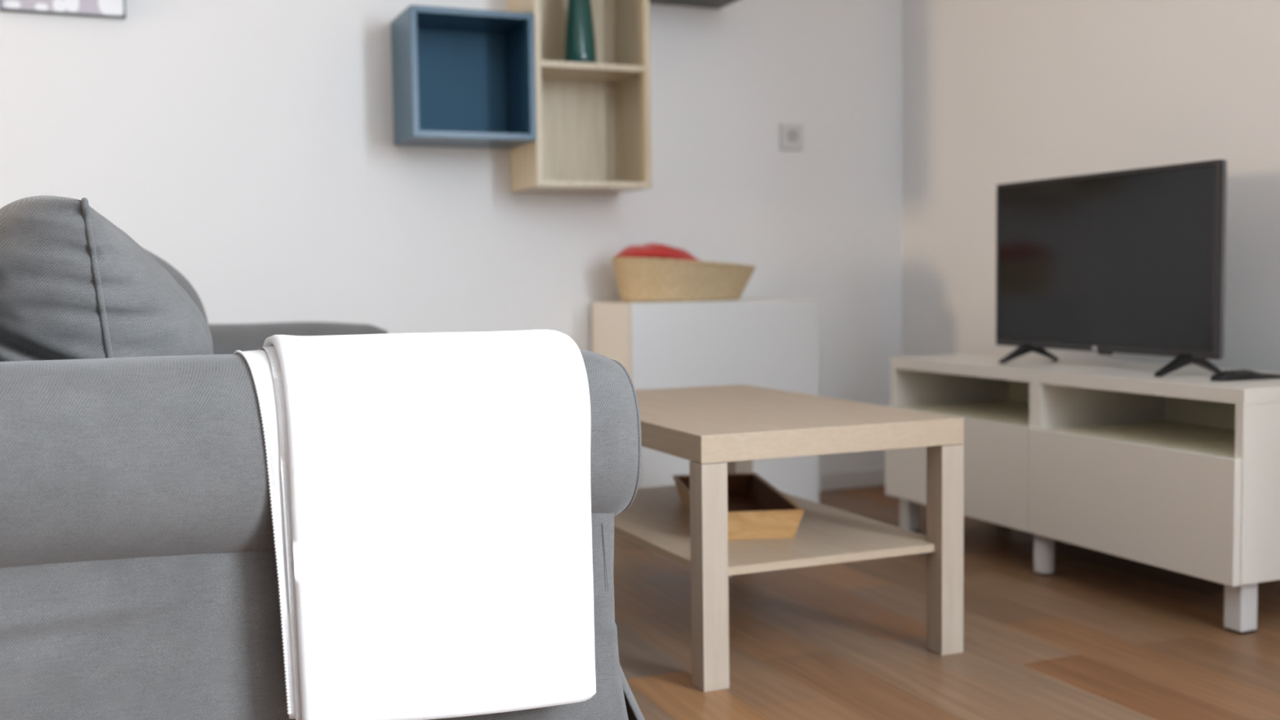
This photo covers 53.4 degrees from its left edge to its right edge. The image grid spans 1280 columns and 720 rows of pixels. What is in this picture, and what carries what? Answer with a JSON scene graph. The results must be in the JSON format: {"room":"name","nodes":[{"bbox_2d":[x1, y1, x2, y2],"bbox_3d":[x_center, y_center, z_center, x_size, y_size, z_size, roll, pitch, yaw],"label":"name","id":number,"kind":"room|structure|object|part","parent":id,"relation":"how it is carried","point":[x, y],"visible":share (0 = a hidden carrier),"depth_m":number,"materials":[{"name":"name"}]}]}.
{"room":"living room","nodes":[
{"label":"living room","id":0,"kind":"room"},
{"bbox_2d":[0,0,902,473],"bbox_3d":[-1.906,-0.758,3.205,6.230,2.600,0.100,-2,4,-23],"label":"wall","id":1,"kind":"structure","parent":0,"point":[247,146],"depth_m":3.71,"materials":[{"name":"white paint"}]},
{"bbox_2d":[0,0,125,18],"bbox_3d":[-1.498,-1.099,3.291,0.298,0.403,0.021,-2,4,-23],"label":"framed picture","id":2,"kind":"object","parent":1,"relation":"attached to","point":[92,8],"visible":1,"depth_m":3.30,"materials":[{"name":"grey"}]},
{"bbox_2d":[391,4,536,148],"bbox_3d":[-0.502,-0.792,3.607,0.349,0.350,0.249,-2,4,-23],"label":"cube","id":3,"kind":"object","parent":1,"relation":"attached to","point":[462,77],"visible":1,"depth_m":3.67,"materials":[{"name":"blue paint"}]},
{"bbox_3d":[-0.544,-0.797,3.706,0.315,0.316,0.006,-2,4,-23],"label":"panel","id":4,"kind":"part","parent":3,"relation":"part of","materials":[{"name":"blue wood"}]},
{"bbox_2d":[507,0,651,193],"bbox_3d":[-0.180,-0.852,3.739,0.350,0.700,0.249,-2,4,-23],"label":"wall shelf","id":5,"kind":"object","parent":1,"relation":"attached to","point":[593,135],"visible":0.9,"depth_m":3.82,"materials":[{"name":"brown wood"}]},
{"bbox_3d":[-0.222,-0.858,3.838,0.316,0.666,0.006,-2,4,-23],"label":"panel","id":6,"kind":"part","parent":5,"relation":"part of","materials":[{"name":"brown wood"}]},
{"bbox_2d":[564,0,595,62],"bbox_3d":[-0.176,-0.991,3.695,0.094,0.280,0.094,-2,4,-23],"label":"vase","id":7,"kind":"object","parent":5,"relation":"on","point":[580,38],"visible":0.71,"depth_m":3.66,"materials":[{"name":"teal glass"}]},
{"bbox_3d":[-0.177,-0.844,3.732,0.316,0.017,0.224,-2,4,-23],"label":"shelf","id":8,"kind":"part","parent":5,"relation":"part of","materials":[{"name":"brown wood"}]},
{"bbox_2d":[648,0,738,8],"bbox_3d":[0.138,-1.276,3.849,0.350,0.350,0.249,-2,4,-23],"label":"cube","id":9,"kind":"object","parent":1,"relation":"attached to","point":[716,4],"visible":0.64,"depth_m":3.95,"materials":[{"name":"grey paint"}]},
{"bbox_2d":[780,123,803,150],"bbox_3d":[0.497,-0.730,4.163,0.083,0.083,0.012,-2,4,-23],"label":"wall socket","id":10,"kind":"object","parent":1,"relation":"attached to","point":[791,135],"visible":1,"depth_m":4.16,"materials":[{"name":"white plastic"}]},
{"bbox_2d":[818,467,884,491],"bbox_3d":[-1.867,0.512,3.235,6.030,0.060,0.012,-2,4,-23],"label":"baseboard","id":11,"kind":"structure","parent":1,"relation":"attached to","point":[831,481],"depth_m":4.32,"materials":[{"name":"white paint"}]},
{"bbox_2d":[613,485,1279,719],"bbox_3d":[-0.743,0.747,0.588,6.230,0.100,5.980,-2,4,-23],"label":"floor","id":12,"kind":"structure","parent":0,"point":[1103,636],"depth_m":2.52,"materials":[{"name":"brown wood"}]},
{"bbox_2d":[0,321,644,719],"bbox_3d":[-0.756,0.192,2.268,1.025,0.768,1.761,-2,4,-23],"label":"sofa","id":13,"kind":"object","parent":12,"relation":"on","point":[139,578],"visible":0.58,"depth_m":1.43,"materials":[{"name":"grey fabric"}]},
{"bbox_2d":[233,329,595,719],"bbox_3d":[-0.295,0.194,1.636,0.414,0.463,0.292,-2,4,-23],"label":"throw blanket","id":14,"kind":"object","parent":13,"relation":"on","point":[430,492],"visible":0.94,"depth_m":1.51,"materials":[{"name":"white fabric"}]},
{"bbox_3d":[-0.557,0.227,2.011,0.695,0.140,0.624,-2,4,-23],"label":"seat cushion","id":15,"kind":"object","parent":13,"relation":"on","visible":0},
{"bbox_2d":[0,195,213,361],"bbox_3d":[-0.805,-0.033,1.882,0.311,0.395,0.641,-2,4,-23],"label":"cushion","id":16,"kind":"object","parent":15,"relation":"on","point":[74,285],"visible":0.47,"depth_m":1.59,"materials":[{"name":"grey fabric"}]},
{"bbox_3d":[-0.803,0.193,2.592,0.695,0.140,0.624,-2,4,-23],"label":"seat cushion","id":17,"kind":"object","parent":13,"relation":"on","visible":0},
{"bbox_2d":[143,248,208,327],"bbox_3d":[-1.010,-0.059,2.489,0.312,0.375,0.636,-2,4,-23],"label":"cushion","id":18,"kind":"object","parent":17,"relation":"on","point":[175,274],"visible":0.05,"depth_m":2.31,"materials":[{"name":"grey fabric"}]},
{"bbox_2d":[591,297,819,502],"bbox_3d":[0.201,0.143,3.906,0.614,0.652,0.321,-2,4,-23],"label":"base cabinet","id":19,"kind":"object","parent":12,"relation":"on","point":[770,343],"visible":0.44,"depth_m":3.75,"materials":[{"name":"white wood"}]},
{"bbox_2d":[611,257,755,302],"bbox_3d":[0.135,-0.246,3.849,0.460,0.133,0.290,-2,4,-23],"label":"bowl","id":20,"kind":"object","parent":19,"relation":"on","point":[641,279],"visible":1,"depth_m":3.72,"materials":[{"name":"wicker"}]},
{"bbox_2d":[613,243,700,260],"bbox_3d":[0.062,-0.313,3.814,0.296,0.076,0.196,-2,4,-23],"label":"cloth","id":21,"kind":"object","parent":20,"relation":"in","point":[649,250],"visible":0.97,"depth_m":3.74,"materials":[{"name":"red fabric"}]},
{"bbox_2d":[613,384,964,692],"bbox_3d":[0.186,0.321,2.724,0.550,0.450,0.900,-2,4,-23],"label":"coffee table","id":22,"kind":"object","parent":12,"relation":"on","point":[709,427],"visible":0.7,"depth_m":2.40,"materials":[{"name":"brown wood"}]},
{"bbox_3d":[0.122,0.378,2.237,0.050,0.400,0.050,-2,4,-23],"label":"leg","id":23,"kind":"part","parent":22,"relation":"part of","materials":[{"name":"brown wood"}]},
{"bbox_2d":[672,472,804,540],"bbox_3d":[0.197,0.307,2.697,0.194,0.058,0.478,-1,4,-6],"label":"wooden tray","id":24,"kind":"object","parent":22,"relation":"on","point":[757,509],"visible":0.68,"depth_m":2.60,"materials":[{"name":"brown wood"}]},
{"bbox_3d":[0.252,0.313,3.213,0.050,0.400,0.050,-2,4,-23],"label":"leg","id":25,"kind":"part","parent":22,"relation":"part of","materials":[{"name":"brown wood"}]},
{"bbox_2d":[613,484,934,575],"bbox_3d":[0.187,0.342,2.725,0.510,0.015,0.860,-2,4,-23],"label":"shelf","id":26,"kind":"object","parent":22,"relation":"attached to","point":[657,520],"depth_m":2.48,"materials":[{"name":"brown wood"}]},
{"bbox_3d":[0.582,0.359,2.431,0.050,0.400,0.050,-2,4,-23],"label":"leg","id":27,"kind":"part","parent":22,"relation":"part of","materials":[{"name":"brown wood"}]},
{"bbox_2d":[884,352,1279,634],"bbox_3d":[1.115,0.262,3.105,0.420,0.491,1.200,-2,4,-23],"label":"tv stand","id":28,"kind":"object","parent":12,"relation":"on","point":[1080,451],"visible":0.97,"depth_m":2.88,"materials":[{"name":"white wood"}]},
{"bbox_3d":[0.762,0.428,3.586,0.045,0.101,0.045,-2,4,-23],"label":"leg","id":29,"kind":"part","parent":28,"relation":"part of","materials":[{"name":"white paint"}]},
{"bbox_3d":[0.813,0.269,3.304,0.019,0.250,0.598,-2,4,-23],"label":"door","id":30,"kind":"part","parent":28,"relation":"part of","materials":[{"name":"white wood"}]},
{"bbox_2d":[900,400,1029,426],"bbox_3d":[1.002,0.148,3.377,0.384,0.016,0.560,-2,4,-23],"label":"shelf","id":31,"kind":"object","parent":28,"relation":"attached to","point":[1014,412],"depth_m":3.49,"materials":[{"name":"beige wood"}]},
{"bbox_3d":[0.970,0.459,3.055,0.048,0.101,0.048,-2,4,-23],"label":"leg","id":32,"kind":"part","parent":28,"relation":"part of","materials":[{"name":"white paint"}]},
{"bbox_2d":[995,159,1226,377],"bbox_3d":[1.096,-0.214,3.059,0.171,0.466,0.732,-2,4,-23],"label":"television","id":33,"kind":"object","parent":28,"relation":"on","point":[1132,261],"visible":1,"depth_m":2.99,"materials":[{"name":"black plastic"}]},
{"bbox_3d":[1.249,-0.214,2.728,0.006,0.427,0.005,-2,4,-23],"label":"trim","id":34,"kind":"part","parent":33,"relation":"part of","materials":[{"name":"grey plastic"}]},
{"bbox_3d":[1.300,0.207,3.180,0.006,0.335,1.160,-2,4,-23],"label":"panel","id":35,"kind":"part","parent":28,"relation":"part of","materials":[{"name":"beige wood"}]},
{"bbox_3d":[1.047,0.301,2.753,0.019,0.250,0.598,-2,4,-23],"label":"door","id":36,"kind":"part","parent":28,"relation":"part of","materials":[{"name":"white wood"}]},
{"bbox_2d":[1048,420,1235,457],"bbox_3d":[1.235,0.180,2.825,0.384,0.016,0.560,-2,4,-23],"label":"shelf","id":37,"kind":"object","parent":28,"relation":"attached to","point":[1213,437],"depth_m":2.92,"materials":[{"name":"beige wood"}]},
{"bbox_3d":[1.202,0.488,2.546,0.045,0.101,0.045,-2,4,-23],"label":"leg","id":38,"kind":"part","parent":28,"relation":"part of","materials":[{"name":"white paint"}]},
{"bbox_2d":[1210,368,1279,381],"bbox_3d":[1.288,0.030,2.684,0.201,0.021,0.044,-2,4,-18],"label":"remote control","id":39,"kind":"object","parent":28,"relation":"on","point":[1232,375],"visible":1,"depth_m":2.66,"materials":[{"name":"black plastic"}]},
{"bbox_2d":[902,0,1279,420],"bbox_3d":[1.594,-0.781,2.793,0.100,2.600,3.380,-2,4,-23],"label":"wall","id":40,"kind":"structure","parent":0,"point":[994,92],"depth_m":3.58,"materials":[{"name":"white paint"}]}
]}

